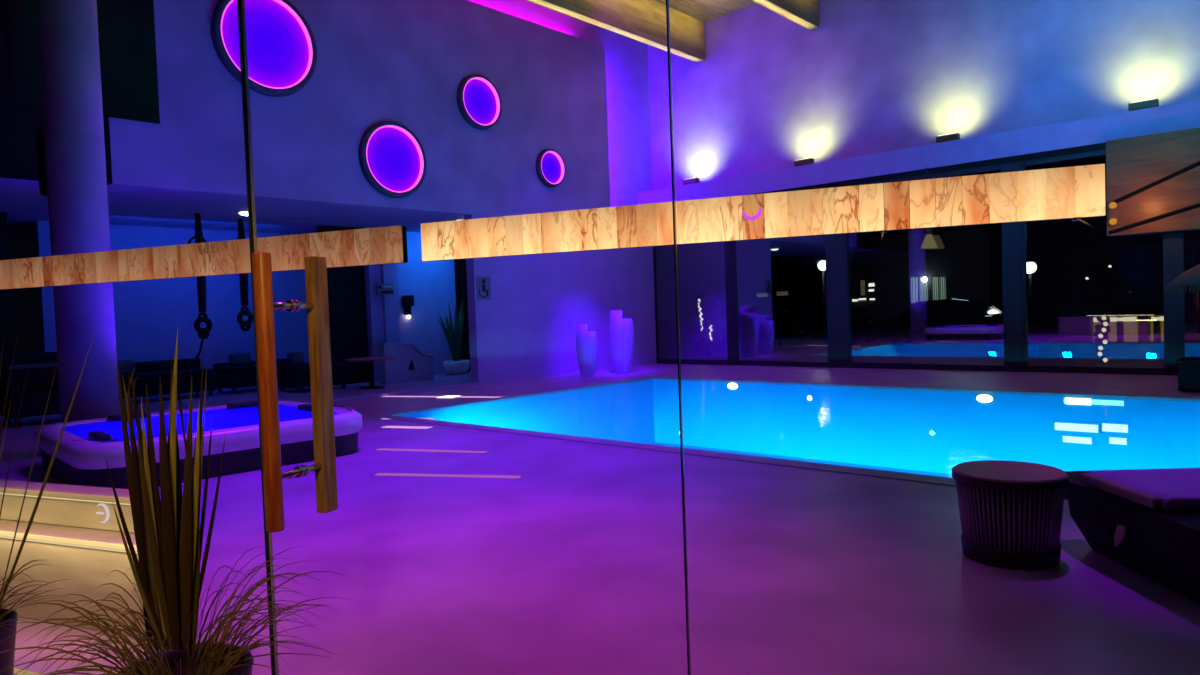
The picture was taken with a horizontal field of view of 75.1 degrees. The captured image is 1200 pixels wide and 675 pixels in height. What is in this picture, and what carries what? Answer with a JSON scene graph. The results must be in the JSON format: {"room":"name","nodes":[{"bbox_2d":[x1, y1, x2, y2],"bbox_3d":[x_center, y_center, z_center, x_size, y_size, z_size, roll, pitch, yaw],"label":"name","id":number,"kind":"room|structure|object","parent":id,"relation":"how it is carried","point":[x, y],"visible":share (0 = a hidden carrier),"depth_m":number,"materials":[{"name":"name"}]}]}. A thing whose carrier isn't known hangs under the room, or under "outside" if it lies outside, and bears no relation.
{"room":"spa","nodes":[
{"label":"spa","id":0,"kind":"room"},
{"bbox_2d":[0,212,14,354],"bbox_3d":[-11.615,-0.345,12.725,0.300,3.560,3.264,0,3,42],"label":"wall","id":1,"kind":"structure","parent":0,"point":[6,308],"depth_m":13.76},
{"bbox_2d":[0,608,17,674],"bbox_3d":[-2.222,1.223,2.755,0.290,0.430,0.290,-2,2,0],"label":"pot","id":2,"kind":"object","parent":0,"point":[7,658],"depth_m":2.77,"materials":[{"name":"black ceramic"}]},
{"bbox_2d":[35,221,308,389],"bbox_3d":[-8.705,-0.607,17.355,0.201,3.560,6.195,0,3,42],"label":"wall","id":3,"kind":"structure","parent":0,"point":[148,314],"depth_m":16.85,"materials":[{"name":"paint"}]},
{"bbox_2d":[118,644,253,674],"bbox_3d":[-1.247,1.208,2.339,0.400,0.417,0.400,-2,2,0],"label":"pot","id":4,"kind":"object","parent":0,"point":[233,671],"depth_m":2.41,"materials":[{"name":"black"}]},
{"bbox_2d":[0,178,463,241],"bbox_3d":[-9.614,-2.364,15.504,9.350,0.140,22.300,0,3,42],"label":"soffit","id":5,"kind":"structure","parent":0,"point":[23,203],"depth_m":14.83,"materials":[{"name":"paint"}]},
{"bbox_2d":[188,213,211,365],"bbox_3d":[-7.570,-0.905,14.737,0.171,2.870,0.409,0,3,42],"label":"strap","id":6,"kind":"object","parent":5,"relation":"hanging from","point":[203,333],"visible":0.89,"depth_m":14.71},
{"bbox_2d":[235,219,252,330],"bbox_3d":[-7.215,-1.253,15.726,0.171,2.269,0.375,0,3,42],"label":"strap","id":7,"kind":"object","parent":5,"relation":"hanging from","point":[243,278],"visible":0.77,"depth_m":15.70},
{"bbox_2d":[236,211,257,215],"bbox_3d":[-6.660,-2.333,14.720,0.380,0.070,0.380,-2,2,0],"label":"recessed light","id":8,"kind":"object","parent":5,"relation":"attached to","point":[244,213],"visible":0.61,"depth_m":14.61,"materials":[{"name":"metal"}]},
{"bbox_2d":[0,0,656,384],"bbox_3d":[-6.245,-3.127,12.443,0.321,8.750,22.360,0,3,42],"label":"wall","id":9,"kind":"structure","parent":0,"point":[404,62],"depth_m":15.55,"materials":[{"name":"paint"}]},
{"bbox_2d":[5,0,159,123],"bbox_3d":[-7.444,-5.294,11.128,0.345,4.246,1.819,0,3,42],"label":"window","id":10,"kind":"structure","parent":9,"relation":"in","point":[126,28],"depth_m":11.32,"materials":[{"name":"black glass"}]},
{"bbox_2d":[211,0,316,96],"bbox_3d":[-5.523,-4.909,12.949,0.115,1.760,1.760,0,3,42],"label":"light","id":11,"kind":"object","parent":9,"relation":"attached to","point":[281,44],"visible":0.96,"depth_m":12.99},
{"bbox_2d":[358,121,425,197],"bbox_3d":[-3.887,-3.367,14.746,0.115,1.440,1.440,0,3,42],"label":"light","id":12,"kind":"object","parent":9,"relation":"attached to","point":[392,158],"visible":1,"depth_m":14.75,"materials":[{"name":"purple plastic"}]},
{"bbox_2d":[304,382,479,403],"bbox_3d":[-4.657,1.120,13.964,0.120,0.050,6.323,0,3,42],"label":"trim","id":13,"kind":"structure","parent":9,"relation":"attached to","point":[476,383],"depth_m":14.89,"materials":[{"name":"paint"}]},
{"bbox_2d":[457,74,501,129],"bbox_3d":[-2.498,-4.920,16.289,0.115,1.140,1.140,0,3,42],"label":"light","id":14,"kind":"object","parent":9,"relation":"attached to","point":[478,98],"visible":1,"depth_m":16.29,"materials":[{"name":"purple plastic"}]},
{"bbox_2d":[476,277,490,299],"bbox_3d":[-2.437,-1.041,16.398,0.038,0.480,0.380,0,3,42],"label":"restroom sign","id":15,"kind":"object","parent":9,"relation":"attached to","point":[483,284],"visible":1,"depth_m":16.39,"materials":[{"name":"grey plastic"}]},
{"bbox_2d":[536,149,564,187],"bbox_3d":[-1.110,-3.873,17.814,0.115,0.880,0.880,0,3,42],"label":"light","id":16,"kind":"object","parent":9,"relation":"attached to","point":[550,166],"visible":1,"depth_m":17.82,"materials":[{"name":"purple plastic"}]},
{"bbox_2d":[397,232,455,374],"bbox_3d":[-4.363,-0.840,19.617,0.200,3.560,1.804,0,3,42],"label":"wall","id":17,"kind":"structure","parent":0,"point":[431,284],"depth_m":19.51,"materials":[{"name":"paint"}]},
{"bbox_2d":[402,295,413,318],"bbox_3d":[-4.673,-0.738,19.006,0.160,0.575,0.260,0,3,42],"label":"wall sconce","id":18,"kind":"object","parent":17,"relation":"attached to","point":[407,300],"visible":1,"depth_m":18.96,"materials":[{"name":"black metal"}]},
{"bbox_2d":[404,306,411,314],"bbox_3d":[-4.685,-0.655,19.023,0.120,0.220,0.140,0,3,42],"label":"socket","id":19,"kind":"object","parent":18,"relation":"attached to","point":[407,309],"depth_m":18.97,"materials":[{"name":"black metal"}]},
{"bbox_2d":[454,259,470,370],"bbox_3d":[-3.052,-0.935,21.028,0.250,3.560,2.181,0,3,42],"label":"door","id":20,"kind":"structure","parent":17,"relation":"attached to","point":[459,264],"depth_m":20.29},
{"bbox_2d":[469,0,651,206],"bbox_3d":[-6.383,-4.989,12.876,0.154,5.050,23.000,0,3,42],"label":"wall","id":21,"kind":"structure","parent":0,"point":[627,76],"depth_m":20.44,"materials":[{"name":"paint"}]},
{"bbox_2d":[0,363,1199,674],"bbox_3d":[-1.519,1.410,6.507,29.000,0.250,25.460,0,3,42],"label":"floor","id":22,"kind":"structure","parent":0,"point":[574,565],"depth_m":4.40,"materials":[{"name":"tile"}]},
{"bbox_2d":[13,668,42,674],"bbox_3d":[-0.433,1.373,2.473,9.600,0.020,0.041,-1,2,22],"label":"trim","id":23,"kind":"structure","parent":22,"relation":"on","point":[16,670],"depth_m":3.27,"materials":[{"name":"beige wood"}]},
{"bbox_2d":[237,0,273,674],"bbox_3d":[-3.066,-0.018,3.466,4.031,2.880,0.014,-1,2,22],"label":"door frame","id":24,"kind":"structure","parent":23,"relation":"on","point":[238,3],"depth_m":2.71,"materials":[{"name":"metal"}]},
{"bbox_2d":[0,225,407,289],"bbox_3d":[-2.273,-0.261,3.225,3.345,0.174,0.230,-1,2,21],"label":"band","id":25,"kind":"object","parent":24,"relation":"attached to","point":[378,245],"visible":0.91,"depth_m":3.02,"materials":[{"name":"wood"}]},
{"bbox_2d":[667,0,690,674],"bbox_3d":[2.089,-0.132,1.384,4.048,2.880,0.014,-1,2,22],"label":"window","id":26,"kind":"structure","parent":23,"relation":"on","point":[667,0],"depth_m":2.14,"materials":[{"name":"clear glass"}]},
{"bbox_2d":[239,0,688,674],"bbox_3d":[-0.489,-0.075,2.427,1.513,2.880,0.312,-1,2,22],"label":"door","id":27,"kind":"structure","parent":26,"relation":"attached to","point":[324,466],"depth_m":2.67,"materials":[{"name":"clear glass"}]},
{"bbox_2d":[421,164,1105,260],"bbox_3d":[0.294,-0.319,2.224,2.000,0.174,0.230,-1,2,21],"label":"band","id":28,"kind":"object","parent":26,"relation":"attached to","point":[1074,193],"visible":1,"depth_m":2.21,"materials":[{"name":"wood"}]},
{"bbox_2d":[0,352,60,426],"bbox_3d":[-8.857,0.797,12.449,0.850,1.099,1.200,0,3,42],"label":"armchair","id":29,"kind":"object","parent":22,"relation":"on","point":[41,368],"visible":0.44,"depth_m":12.28,"materials":[{"name":"fabric"}]},
{"bbox_2d":[0,324,96,674],"bbox_3d":[-2.138,0.697,2.650,0.622,1.482,0.913,-4,3,-44],"label":"potted grass","id":30,"kind":"object","parent":22,"relation":"on","point":[7,658],"depth_m":2.73,"materials":[{"name":"plant"}]},
{"bbox_2d":[0,480,152,637],"bbox_3d":[-3.325,1.113,4.216,2.942,0.630,0.285,-1,2,22],"label":"bench","id":31,"kind":"object","parent":22,"relation":"on","point":[74,529],"visible":0.73,"depth_m":3.87,"materials":[{"name":"wood"}]},
{"bbox_2d":[36,0,119,422],"bbox_3d":[-6.300,-3.018,9.299,0.660,8.750,0.660,-2,2,0],"label":"column","id":32,"kind":"structure","parent":22,"relation":"on","point":[68,39],"depth_m":9.12,"materials":[{"name":"paint"}]},
{"bbox_2d":[36,125,47,196],"bbox_3d":[-6.567,-2.098,9.306,0.180,0.840,0.207,-2,2,0],"label":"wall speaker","id":33,"kind":"object","parent":32,"relation":"attached to","point":[39,129],"visible":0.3,"depth_m":9.20,"materials":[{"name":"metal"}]},
{"bbox_2d":[118,358,216,398],"bbox_3d":[-8.874,0.838,15.379,0.910,0.820,2.200,0,3,42],"label":"daybed","id":34,"kind":"object","parent":22,"relation":"on","point":[149,373],"visible":0.51,"depth_m":15.44,"materials":[{"name":"fabric"}]},
{"bbox_2d":[118,360,134,373],"bbox_3d":[-9.342,0.583,15.132,0.270,0.260,0.528,0,3,42],"label":"pillow","id":35,"kind":"object","parent":34,"relation":"on","point":[125,366],"depth_m":15.13,"materials":[{"name":"fabric"}]},
{"bbox_2d":[0,330,354,674],"bbox_3d":[-1.260,0.691,2.302,0.930,1.453,1.005,0,3,43],"label":"potted grass","id":36,"kind":"object","parent":22,"relation":"on","point":[168,532],"depth_m":2.26,"materials":[{"name":"plant"}]},
{"bbox_2d":[34,400,361,488],"bbox_3d":[-4.317,1.082,8.501,2.750,0.472,2.500,-4,3,-44],"label":"hot tub","id":37,"kind":"object","parent":22,"relation":"on","point":[84,445],"visible":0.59,"depth_m":7.70,"materials":[{"name":"plastic"}]},
{"bbox_2d":[213,353,304,393],"bbox_3d":[-7.388,0.729,17.021,0.910,0.820,1.700,0,3,42],"label":"daybed","id":38,"kind":"object","parent":22,"relation":"on","point":[240,371],"visible":0.56,"depth_m":16.43,"materials":[{"name":"fabric"}]},
{"bbox_2d":[229,353,250,365],"bbox_3d":[-7.782,0.468,16.855,0.270,0.260,0.408,0,3,42],"label":"pillow","id":39,"kind":"object","parent":38,"relation":"on","point":[235,359],"depth_m":16.74,"materials":[{"name":"grey fabric"}]},
{"bbox_2d":[277,352,348,392],"bbox_3d":[-6.090,0.699,16.518,0.910,0.820,1.200,0,3,42],"label":"daybed","id":40,"kind":"object","parent":22,"relation":"on","point":[296,373],"visible":0.66,"depth_m":16.25,"materials":[{"name":"fabric"}]},
{"bbox_2d":[287,352,303,364],"bbox_3d":[-6.410,0.433,16.433,0.270,0.260,0.288,0,3,42],"label":"pillow","id":41,"kind":"object","parent":40,"relation":"on","point":[293,358],"depth_m":16.33,"materials":[{"name":"fabric"}]},
{"bbox_2d":[316,225,369,385],"bbox_3d":[-5.655,-0.735,17.892,0.200,3.560,1.518,0,3,42],"label":"door","id":42,"kind":"structure","parent":22,"relation":"on","point":[346,285],"depth_m":17.69,"materials":[{"name":"black glass"}]},
{"bbox_2d":[345,356,395,388],"bbox_3d":[-4.810,0.749,16.433,1.040,0.635,1.040,-2,2,0],"label":"round table","id":43,"kind":"object","parent":22,"relation":"on","point":[371,360],"visible":1,"depth_m":16.37,"materials":[{"name":"metal"}]},
{"bbox_2d":[363,227,400,381],"bbox_3d":[-5.064,-0.766,18.172,0.300,3.560,0.680,0,3,42],"label":"pillar","id":44,"kind":"structure","parent":22,"relation":"on","point":[383,321],"depth_m":18.06,"materials":[{"name":"paint"}]},
{"bbox_2d":[376,283,393,294],"bbox_3d":[-4.972,-1.114,17.926,0.170,0.260,0.440,0,3,42],"label":"sign","id":45,"kind":"object","parent":44,"relation":"attached to","point":[381,288],"visible":1,"depth_m":17.86,"materials":[{"name":"metal"}]},
{"bbox_2d":[375,343,434,383],"bbox_3d":[-4.419,0.546,17.765,0.360,0.920,1.320,0,3,42],"label":"counter","id":46,"kind":"object","parent":22,"relation":"on","point":[409,365],"depth_m":17.54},
{"bbox_2d":[380,426,432,428],"bbox_3d":[-2.561,1.190,10.336,0.757,0.006,0.190,-1,2,20],"label":"light strip","id":47,"kind":"object","parent":22,"relation":"on","point":[398,427],"visible":1,"depth_m":10.31,"materials":[{"name":"metal"}]},
{"bbox_2d":[382,418,436,419],"bbox_3d":[-2.762,1.167,11.202,0.862,0.006,0.190,-1,2,22],"label":"light strip","id":48,"kind":"object","parent":22,"relation":"on","point":[382,418],"visible":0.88,"depth_m":11.15,"materials":[{"name":"plastic"}]},
{"bbox_2d":[373,448,489,453],"bbox_3d":[-1.837,1.227,8.458,1.378,0.006,0.130,-1,2,19],"label":"light strip","id":49,"kind":"object","parent":22,"relation":"on","point":[379,449],"visible":1,"depth_m":8.43,"materials":[{"name":"metal"}]},
{"bbox_2d":[371,473,523,478],"bbox_3d":[-1.401,1.258,7.102,1.470,0.006,0.130,-2,2,15],"label":"light strip","id":50,"kind":"object","parent":22,"relation":"on","point":[376,474],"visible":1,"depth_m":7.08,"materials":[{"name":"plastic"}]},
{"bbox_2d":[382,395,516,397],"bbox_3d":[-2.747,1.068,14.064,2.802,0.009,0.315,-1,2,21],"label":"light strip","id":51,"kind":"object","parent":22,"relation":"on","point":[446,396],"visible":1,"depth_m":13.98,"materials":[{"name":"plastic"}]},
{"bbox_2d":[382,396,514,397],"bbox_3d":[-2.747,1.069,14.064,2.762,0.006,0.150,-1,2,21],"label":"diffuser","id":52,"kind":"object","parent":51,"relation":"attached to","point":[382,396],"depth_m":14.01,"materials":[{"name":"white plastic"}]},
{"bbox_2d":[437,301,469,374],"bbox_3d":[-3.610,-0.017,19.562,0.680,1.865,0.736,-1,2,22],"label":"potted plant","id":53,"kind":"object","parent":22,"relation":"on","point":[456,366],"visible":1,"depth_m":19.46,"materials":[{"name":"green plant"}]},
{"bbox_2d":[576,324,597,377],"bbox_3d":[-0.287,0.290,17.246,0.486,1.170,0.486,-2,2,-1],"label":"floor vase","id":54,"kind":"object","parent":22,"relation":"on","point":[586,341],"visible":1,"depth_m":17.06,"materials":[{"name":"ceramic"}]},
{"bbox_2d":[609,310,633,373],"bbox_3d":[0.505,0.095,17.994,0.576,1.452,0.576,-1,2,29],"label":"floor vase","id":55,"kind":"object","parent":22,"relation":"on","point":[621,331],"visible":1,"depth_m":17.78,"materials":[{"name":"ceramic"}]},
{"bbox_2d":[366,376,1199,499],"bbox_3d":[4.946,1.699,8.668,16.520,1.462,6.840,0,3,42],"label":"swimming pool","id":56,"kind":"object","parent":22,"relation":"in","point":[881,431],"visible":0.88,"depth_m":13.01,"materials":[{"name":"liquid"}]},
{"bbox_2d":[726,382,738,389],"bbox_3d":[2.558,0.937,15.044,0.289,0.162,0.014,0,3,42],"label":"lamp","id":57,"kind":"object","parent":56,"relation":"attached to","point":[731,385],"visible":1,"depth_m":15.04,"materials":[{"name":"glass"}]},
{"bbox_2d":[807,395,812,400],"bbox_3d":[3.759,1.086,13.982,0.120,0.120,0.020,0,3,42],"label":"lamp","id":58,"kind":"object","parent":56,"relation":"attached to","point":[809,397],"visible":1,"depth_m":13.97,"materials":[{"name":"glass"}]},
{"bbox_2d":[928,429,935,436],"bbox_3d":[5.361,1.540,12.588,0.120,0.120,0.020,0,3,42],"label":"lamp","id":59,"kind":"object","parent":56,"relation":"attached to","point":[931,432],"visible":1,"depth_m":12.58,"materials":[{"name":"glass"}]},
{"bbox_2d":[975,393,994,403],"bbox_3d":[5.920,0.940,12.001,0.289,0.162,0.014,0,3,42],"label":"lamp","id":60,"kind":"object","parent":56,"relation":"attached to","point":[985,399],"visible":1,"depth_m":11.99,"materials":[{"name":"metal"}]},
{"bbox_2d":[1052,420,1100,434],"bbox_3d":[6.851,1.295,11.226,0.620,0.170,0.016,0,3,42],"label":"lamp","id":61,"kind":"object","parent":56,"relation":"attached to","point":[1057,426],"visible":1,"depth_m":11.22,"materials":[{"name":"white"}]},
{"bbox_2d":[1060,434,1094,445],"bbox_3d":[6.865,1.475,11.225,0.440,0.150,0.016,0,3,42],"label":"lamp","id":62,"kind":"object","parent":56,"relation":"attached to","point":[1084,440],"visible":1,"depth_m":11.21,"materials":[{"name":"white plastic"}]},
{"bbox_2d":[1064,398,1123,405],"bbox_3d":[6.988,0.915,11.053,0.730,0.090,0.013,0,3,42],"label":"lamp","id":63,"kind":"object","parent":56,"relation":"attached to","point":[1080,401],"visible":1,"depth_m":11.07,"materials":[{"name":"white"}]},
{"bbox_2d":[1099,421,1130,434],"bbox_3d":[7.201,1.265,10.906,0.380,0.170,0.016,0,3,42],"label":"lamp","id":64,"kind":"object","parent":56,"relation":"attached to","point":[1123,428],"visible":1,"depth_m":10.90,"materials":[{"name":"white plastic"}]},
{"bbox_2d":[1106,435,1129,446],"bbox_3d":[7.232,1.445,10.890,0.280,0.150,0.016,0,3,42],"label":"lamp","id":65,"kind":"object","parent":56,"relation":"attached to","point":[1111,440],"visible":1,"depth_m":10.89,"materials":[{"name":"white"}]},
{"bbox_2d":[825,186,853,367],"bbox_3d":[5.308,-1.321,17.342,0.500,3.980,0.235,0,3,42],"label":"pillar","id":66,"kind":"structure","parent":22,"relation":"on","point":[837,246],"depth_m":17.25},
{"bbox_2d":[952,460,1068,569],"bbox_3d":[2.283,0.979,4.351,0.578,0.485,0.578,-2,2,0],"label":"side table","id":67,"kind":"object","parent":22,"relation":"on","point":[1007,508],"visible":1,"depth_m":4.17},
{"bbox_2d":[1001,162,1022,371],"bbox_3d":[7.931,-1.335,14.965,0.330,3.980,0.235,0,3,42],"label":"pillar","id":68,"kind":"structure","parent":22,"relation":"on","point":[1011,232],"depth_m":14.89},
{"bbox_2d":[1054,468,1199,603],"bbox_3d":[3.288,0.960,4.001,1.320,0.475,1.250,-2,2,2],"label":"sun lounger","id":69,"kind":"object","parent":22,"relation":"on","point":[1146,521],"visible":0.95,"depth_m":3.87,"materials":[{"name":"fabric"}]},
{"bbox_2d":[1080,473,1163,508],"bbox_3d":[2.659,0.778,3.991,0.062,0.053,0.600,-2,2,2],"label":"cushion","id":70,"kind":"object","parent":69,"relation":"on","point":[1135,496],"depth_m":3.95,"materials":[{"name":"fabric"}]},
{"bbox_2d":[1089,468,1199,510],"bbox_3d":[3.304,0.755,3.969,1.270,0.065,0.640,-2,2,2],"label":"cushion","id":71,"kind":"object","parent":69,"relation":"on","point":[1174,489],"depth_m":3.95,"materials":[{"name":"white fabric"}]},
{"bbox_2d":[1165,264,1199,294],"bbox_3d":[9.448,-0.268,11.957,1.276,1.944,1.278,0,3,42],"label":"parasol","id":72,"kind":"object","parent":22,"relation":"on","point":[1191,277],"visible":0.97,"depth_m":11.87,"materials":[{"name":"wicker"}]},
{"bbox_2d":[1176,357,1199,390],"bbox_3d":[8.767,0.522,11.033,0.940,0.437,0.640,0,3,42],"label":"planter box","id":73,"kind":"object","parent":22,"relation":"on","point":[1188,367],"visible":1,"depth_m":11.03,"materials":[{"name":"black"}]},
{"bbox_2d":[655,0,757,21],"bbox_3d":[-1.482,-7.630,6.601,29.000,0.300,26.540,0,3,42],"label":"ceiling","id":74,"kind":"structure","parent":0,"point":[703,10],"depth_m":19.00,"materials":[{"name":"brown wood"}]},
{"bbox_2d":[527,0,704,62],"bbox_3d":[-3.761,-7.122,13.048,0.241,0.990,18.980,0,3,42],"label":"ceiling beam","id":75,"kind":"structure","parent":74,"relation":"attached to","point":[644,21],"depth_m":18.14,"materials":[{"name":"brown wood"}]},
{"bbox_2d":[752,0,818,29],"bbox_3d":[-1.434,-7.134,10.940,0.241,0.990,18.980,0,3,42],"label":"ceiling beam","id":76,"kind":"structure","parent":74,"relation":"attached to","point":[805,13],"depth_m":17.24,"materials":[{"name":"brown wood"}]},
{"bbox_2d":[648,0,1199,189],"bbox_3d":[9.211,-5.751,14.373,23.600,4.750,0.204,0,3,42],"label":"wall","id":77,"kind":"structure","parent":0,"point":[769,92],"depth_m":16.72,"materials":[{"name":"paint"}]},
{"bbox_2d":[637,99,1199,203],"bbox_3d":[9.492,-3.701,13.688,22.280,0.480,0.680,0,3,42],"label":"wall ledge","id":78,"kind":"object","parent":77,"relation":"attached to","point":[1183,115],"visible":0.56,"depth_m":15.43,"materials":[{"name":"paint"}]},
{"bbox_2d":[683,178,699,184],"bbox_3d":[2.327,-3.973,19.915,0.420,0.156,0.160,0,3,42],"label":"uplight","id":79,"kind":"object","parent":78,"relation":"on","point":[691,180],"visible":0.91,"depth_m":19.83,"materials":[{"name":"metal"}]},
{"bbox_2d":[794,158,813,166],"bbox_3d":[4.658,-3.985,17.803,0.420,0.156,0.160,0,3,42],"label":"uplight","id":80,"kind":"object","parent":78,"relation":"on","point":[807,161],"visible":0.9,"depth_m":17.72,"materials":[{"name":"metal"}]},
{"bbox_2d":[921,167,937,248],"bbox_3d":[6.615,-2.616,15.717,0.320,1.618,0.320,0,3,42],"label":"pendant lamp","id":81,"kind":"object","parent":78,"relation":"hanging from","point":[929,242],"visible":0.71,"depth_m":15.68,"materials":[{"name":"metal"}]},
{"bbox_2d":[936,133,959,142],"bbox_3d":[6.996,-3.997,15.685,0.420,0.156,0.160,0,3,42],"label":"uplight","id":82,"kind":"object","parent":78,"relation":"on","point":[954,136],"visible":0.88,"depth_m":15.61,"materials":[{"name":"metal"}]},
{"bbox_2d":[1128,99,1158,110],"bbox_3d":[9.407,-4.010,13.501,0.420,0.156,0.160,0,3,42],"label":"uplight","id":83,"kind":"object","parent":78,"relation":"on","point":[1150,103],"visible":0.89,"depth_m":13.44,"materials":[{"name":"metal"}]},
{"bbox_2d":[750,143,1105,194],"bbox_3d":[8.886,-3.389,14.001,23.600,0.120,0.261,0,3,42],"label":"lintel","id":84,"kind":"object","parent":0,"point":[1101,146],"visible":0.44,"depth_m":15.43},
{"bbox_2d":[657,241,739,364],"bbox_3d":[2.361,-1.309,19.953,2.620,3.990,0.101,0,3,42],"label":"window","id":85,"kind":"structure","parent":84,"relation":"attached to","point":[730,246],"depth_m":19.15,"materials":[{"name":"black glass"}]},
{"bbox_2d":[737,360,827,366],"bbox_3d":[4.362,-1.319,18.140,2.820,3.990,0.100,0,3,42],"label":"window","id":86,"kind":"structure","parent":84,"relation":"attached to","point":[739,362],"depth_m":18.26,"materials":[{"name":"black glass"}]},
{"bbox_2d":[850,161,1028,371],"bbox_3d":[6.734,-1.332,15.992,3.620,3.990,0.100,0,3,42],"label":"window","id":87,"kind":"structure","parent":84,"relation":"attached to","point":[919,366],"depth_m":15.39,"materials":[{"name":"black metal"}]},
{"bbox_2d":[1023,150,1184,375],"bbox_3d":[8.957,-1.343,13.978,2.420,3.990,0.100,0,3,42],"label":"window","id":88,"kind":"structure","parent":84,"relation":"attached to","point":[1173,241],"depth_m":13.30,"materials":[{"name":"black metal"}]},
{"bbox_2d":[1106,127,1199,235],"bbox_3d":[11.726,-2.629,11.166,7.591,1.650,0.185,0,3,42],"label":"panel","id":89,"kind":"object","parent":84,"relation":"attached to","point":[1153,180],"visible":1,"depth_m":13.21,"materials":[{"name":"brown wood"}]},
{"bbox_2d":[1109,202,1117,224],"bbox_3d":[8.932,-2.160,13.582,0.120,0.400,0.114,0,3,42],"label":"lamp","id":90,"kind":"object","parent":89,"relation":"attached to","point":[1113,216],"visible":1,"depth_m":13.56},
{"label":"outside","id":91,"kind":"structure","parent":0,"visible":0},
{"bbox_2d":[655,311,1163,367],"bbox_3d":[26.845,-0.742,40.813,105.000,0.280,63.500,0,3,42],"label":"reflection","id":92,"kind":"structure","parent":91,"point":[811,347],"depth_m":23.32,"materials":[{"name":"concrete"}]},
{"bbox_2d":[691,289,725,355],"bbox_3d":[3.230,-0.443,23.199,1.080,2.016,1.424,-2,2,0],"label":"shrub","id":93,"kind":"object","parent":92,"relation":"on","point":[707,319],"visible":1,"depth_m":23.14,"materials":[{"name":"green plant"}]},
{"bbox_2d":[762,310,804,346],"bbox_3d":[6.258,-0.305,26.747,1.441,1.282,1.471,-2,2,0],"label":"shrub","id":94,"kind":"object","parent":92,"relation":"on","point":[789,333],"visible":1,"depth_m":26.54,"materials":[{"name":"green plant"}]},
{"bbox_2d":[736,233,850,326],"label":"window","id":95,"kind":"structure","parent":92,"relation":"on","point":[775,274],"depth_m":53.34,"materials":[{"name":"glass"}]},
{"bbox_2d":[816,257,827,339],"bbox_3d":[8.900,-1.542,31.008,0.520,3.275,0.520,0,3,42],"label":"street lamp","id":96,"kind":"object","parent":92,"relation":"on","point":[822,264],"visible":0.88,"depth_m":30.95,"materials":[{"name":"metal"}]},
{"bbox_2d":[851,232,875,328],"bbox_3d":[15.115,-3.209,42.153,2.656,5.400,3.800,0,3,42],"label":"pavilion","id":97,"kind":"object","parent":92,"relation":"on","point":[857,242],"visible":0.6,"depth_m":41.41,"materials":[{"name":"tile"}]},
{"bbox_2d":[875,298,1003,349],"bbox_3d":[10.553,-0.429,23.102,4.260,1.470,1.830,0,3,42],"label":"car","id":98,"kind":"object","parent":92,"relation":"on","point":[923,321],"visible":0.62,"depth_m":22.59,"materials":[{"name":"paint"}]},
{"bbox_2d":[861,222,1037,324],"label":"window","id":99,"kind":"structure","parent":92,"relation":"on","point":[966,262],"depth_m":34.79,"materials":[{"name":"glass"}]},
{"bbox_2d":[912,277,926,302],"bbox_3d":[14.472,-2.158,35.322,0.651,1.166,0.020,0,3,42],"label":"curtain","id":100,"kind":"object","parent":99,"relation":"hanging from","point":[919,288],"depth_m":35.33,"materials":[{"name":"white fabric"}]},
{"bbox_2d":[934,277,945,299],"bbox_3d":[15.125,-2.099,34.735,0.487,1.182,0.020,0,3,42],"label":"curtain","id":101,"kind":"object","parent":99,"relation":"hanging from","point":[939,282],"depth_m":34.72,"materials":[{"name":"white fabric"}]},
{"bbox_2d":[1027,258,1037,293],"bbox_3d":[14.384,-1.294,26.059,0.520,2.720,0.520,0,3,42],"label":"street lamp","id":102,"kind":"object","parent":92,"relation":"on","point":[1031,266],"visible":0.54,"depth_m":25.92,"materials":[{"name":"metal"}]},
{"bbox_2d":[1027,258,1037,261],"bbox_3d":[14.338,-2.577,26.015,0.520,0.150,0.520,0,3,42],"label":"hood","id":103,"kind":"object","parent":102,"relation":"attached to","point":[1028,259],"depth_m":25.86,"materials":[{"name":"metal"}]},
{"bbox_2d":[1027,290,1065,357],"bbox_3d":[10.291,-0.325,18.373,1.124,1.602,1.135,-4,3,-44],"label":"shrub","id":104,"kind":"object","parent":92,"relation":"on","point":[1040,323],"visible":0.74,"depth_m":18.18,"materials":[{"name":"green plant"}]},
{"bbox_2d":[1085,277,1088,303],"bbox_3d":[21.517,-1.575,34.438,0.125,2.201,0.119,-2,2,0],"label":"lamp","id":105,"kind":"object","parent":92,"relation":"on","point":[1086,278],"visible":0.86,"depth_m":34.40,"materials":[{"name":"metal"}]},
{"bbox_2d":[1093,312,1110,362],"bbox_3d":[10.500,-0.001,16.316,0.319,1.079,0.542,-1,2,36],"label":"string lights","id":106,"kind":"object","parent":92,"relation":"on","point":[1101,332],"visible":1,"depth_m":16.30,"materials":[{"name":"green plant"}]},
{"bbox_2d":[1108,265,1111,303],"bbox_3d":[22.150,-1.814,33.850,0.125,2.672,0.119,-2,2,0],"label":"lamp","id":107,"kind":"object","parent":92,"relation":"on","point":[1109,266],"visible":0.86,"depth_m":33.81,"materials":[{"name":"metal"}]},
{"bbox_2d":[1060,301,1199,357],"bbox_3d":[12.231,-0.175,17.615,3.139,1.213,0.500,0,3,42],"label":"window","id":108,"kind":"structure","parent":92,"relation":"on","point":[1137,329],"depth_m":17.72,"materials":[{"name":"clear glass"}]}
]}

